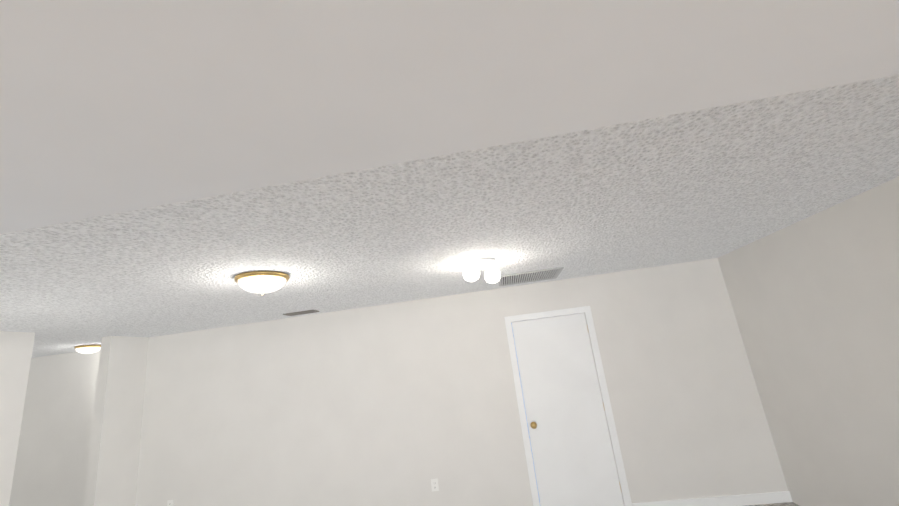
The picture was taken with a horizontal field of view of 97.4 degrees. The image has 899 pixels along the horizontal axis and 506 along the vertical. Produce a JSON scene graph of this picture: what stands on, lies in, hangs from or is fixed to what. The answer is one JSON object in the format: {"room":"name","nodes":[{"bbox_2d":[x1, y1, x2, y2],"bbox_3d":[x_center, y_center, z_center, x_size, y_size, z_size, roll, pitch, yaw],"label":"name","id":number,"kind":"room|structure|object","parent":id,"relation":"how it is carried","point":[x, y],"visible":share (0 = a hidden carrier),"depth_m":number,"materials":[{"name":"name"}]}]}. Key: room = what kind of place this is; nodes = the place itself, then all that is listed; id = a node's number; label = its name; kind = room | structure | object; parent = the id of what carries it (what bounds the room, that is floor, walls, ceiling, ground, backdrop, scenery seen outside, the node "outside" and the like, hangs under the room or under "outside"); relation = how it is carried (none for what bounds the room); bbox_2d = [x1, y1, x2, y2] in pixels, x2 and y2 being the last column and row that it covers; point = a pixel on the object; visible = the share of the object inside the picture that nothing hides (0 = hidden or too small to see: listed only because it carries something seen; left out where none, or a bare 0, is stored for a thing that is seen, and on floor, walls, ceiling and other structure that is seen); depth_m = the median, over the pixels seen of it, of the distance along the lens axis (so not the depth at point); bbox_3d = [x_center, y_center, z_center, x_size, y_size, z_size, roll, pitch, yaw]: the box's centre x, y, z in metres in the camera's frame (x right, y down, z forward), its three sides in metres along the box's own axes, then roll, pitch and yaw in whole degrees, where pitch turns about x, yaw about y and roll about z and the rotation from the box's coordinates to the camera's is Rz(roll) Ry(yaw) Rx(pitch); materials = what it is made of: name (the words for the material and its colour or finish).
{"room":"empty living room","nodes":[
{"label":"empty living room","id":0,"kind":"room"},
{"bbox_2d":[0,331,35,505],"bbox_3d":[-3.942,1.580,2.225,0.120,2.342,2.404,-9,-15,6],"label":"wall","id":1,"kind":"structure","parent":0,"point":[16,362],"depth_m":3.45,"materials":[{"name":"paint"}]},
{"bbox_2d":[12,339,148,505],"bbox_3d":[-4.717,2.446,5.078,2.250,2.342,0.120,-9,-15,6],"label":"wall","id":2,"kind":"structure","parent":0,"point":[70,428],"depth_m":4.92,"materials":[{"name":"paint"}]},
{"bbox_2d":[0,0,898,233],"bbox_3d":[-0.171,-0.903,-1.178,4.500,0.301,4.300,-9,-15,6],"label":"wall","id":3,"kind":"structure","parent":0,"point":[108,107],"depth_m":0.63,"materials":[{"name":"paint"}]},
{"bbox_2d":[0,75,898,357],"bbox_3d":[-1.767,0.288,3.063,8.870,0.058,3.985,-9,-15,6],"label":"ceiling","id":4,"kind":"structure","parent":0,"point":[690,185],"depth_m":2.06,"materials":[{"name":"white paint"}]},
{"bbox_2d":[74,345,100,353],"bbox_3d":[-4.488,1.204,4.914,0.270,0.097,0.270,-9,-15,6],"label":"light","id":5,"kind":"object","parent":4,"relation":"attached to","point":[86,349],"visible":0.92,"depth_m":4.84,"materials":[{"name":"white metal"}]},
{"bbox_2d":[234,271,289,294],"bbox_3d":[-1.271,0.223,2.687,0.344,0.127,0.344,-9,-15,6],"label":"dome ceiling light","id":6,"kind":"object","parent":4,"relation":"attached to","point":[262,282],"visible":1,"depth_m":2.59,"materials":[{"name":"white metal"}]},
{"bbox_2d":[283,310,318,315],"bbox_3d":[-1.639,0.663,4.370,0.350,0.012,0.145,-9,-15,6],"label":"ceiling vent","id":7,"kind":"object","parent":4,"relation":"in","point":[301,312],"visible":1,"depth_m":4.35,"materials":[{"name":"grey metal"}]},
{"bbox_2d":[463,258,499,283],"bbox_3d":[0.247,0.146,3.022,0.274,0.163,0.324,-9,-15,6],"label":"globe ceiling light","id":8,"kind":"object","parent":4,"relation":"attached to","point":[471,272],"visible":1,"depth_m":2.96,"materials":[{"name":"white glass"}]},
{"bbox_2d":[499,267,563,285],"bbox_3d":[0.787,0.240,3.909,0.600,0.012,0.540,-9,-15,6],"label":"ceiling vent","id":9,"kind":"object","parent":4,"relation":"in","point":[529,276],"visible":1,"depth_m":3.87,"materials":[{"name":"white metal"}]},
{"bbox_2d":[136,258,787,505],"bbox_3d":[-0.346,1.690,4.263,6.740,2.342,0.120,-9,-15,6],"label":"wall","id":10,"kind":"structure","parent":0,"point":[400,404],"depth_m":4.21,"materials":[{"name":"paint"}]},
{"bbox_2d":[167,500,173,505],"bbox_3d":[-3.047,2.760,4.312,0.072,0.113,0.008,-9,-15,6],"label":"outlet","id":11,"kind":"object","parent":10,"relation":"attached to","point":[170,502],"visible":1,"depth_m":4.32,"materials":[{"name":"white plastic"}]},
{"bbox_2d":[431,478,438,491],"bbox_3d":[-0.149,2.349,4.000,0.072,0.112,0.008,-9,-15,6],"label":"outlet","id":12,"kind":"object","parent":10,"relation":"attached to","point":[434,485],"visible":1,"depth_m":4.00,"materials":[{"name":"white plastic"}]},
{"bbox_2d":[512,313,623,505],"bbox_3d":[1.168,1.602,3.995,0.780,1.894,0.114,-9,-15,6],"label":"door","id":13,"kind":"structure","parent":10,"relation":"attached to","point":[573,455],"depth_m":4.01,"materials":[{"name":"white paint"}]},
{"bbox_2d":[504,306,631,505],"bbox_3d":[1.163,1.572,4.004,0.914,1.967,0.018,-9,-15,6],"label":"door frame","id":14,"kind":"structure","parent":10,"relation":"attached to","point":[608,412],"depth_m":4.03,"materials":[{"name":"white paint"}]},
{"bbox_2d":[632,491,792,505],"bbox_3d":[2.405,2.303,3.644,1.384,0.087,0.014,-9,-15,6],"label":"baseboard","id":15,"kind":"structure","parent":10,"relation":"attached to","point":[759,498],"depth_m":3.61,"materials":[{"name":"white paint"}]},
{"bbox_2d":[746,502,799,505],"bbox_3d":[-1.489,2.561,2.442,8.870,0.114,4.000,-9,-15,6],"label":"floor","id":16,"kind":"structure","parent":0,"point":[785,504],"depth_m":3.54,"materials":[{"name":"carpet"}]},
{"bbox_2d":[718,177,898,505],"bbox_3d":[2.474,0.205,0.048,0.120,2.342,8.160,-9,-15,6],"label":"wall","id":17,"kind":"structure","parent":0,"point":[814,298],"depth_m":2.87,"materials":[{"name":"paint"}]}
]}

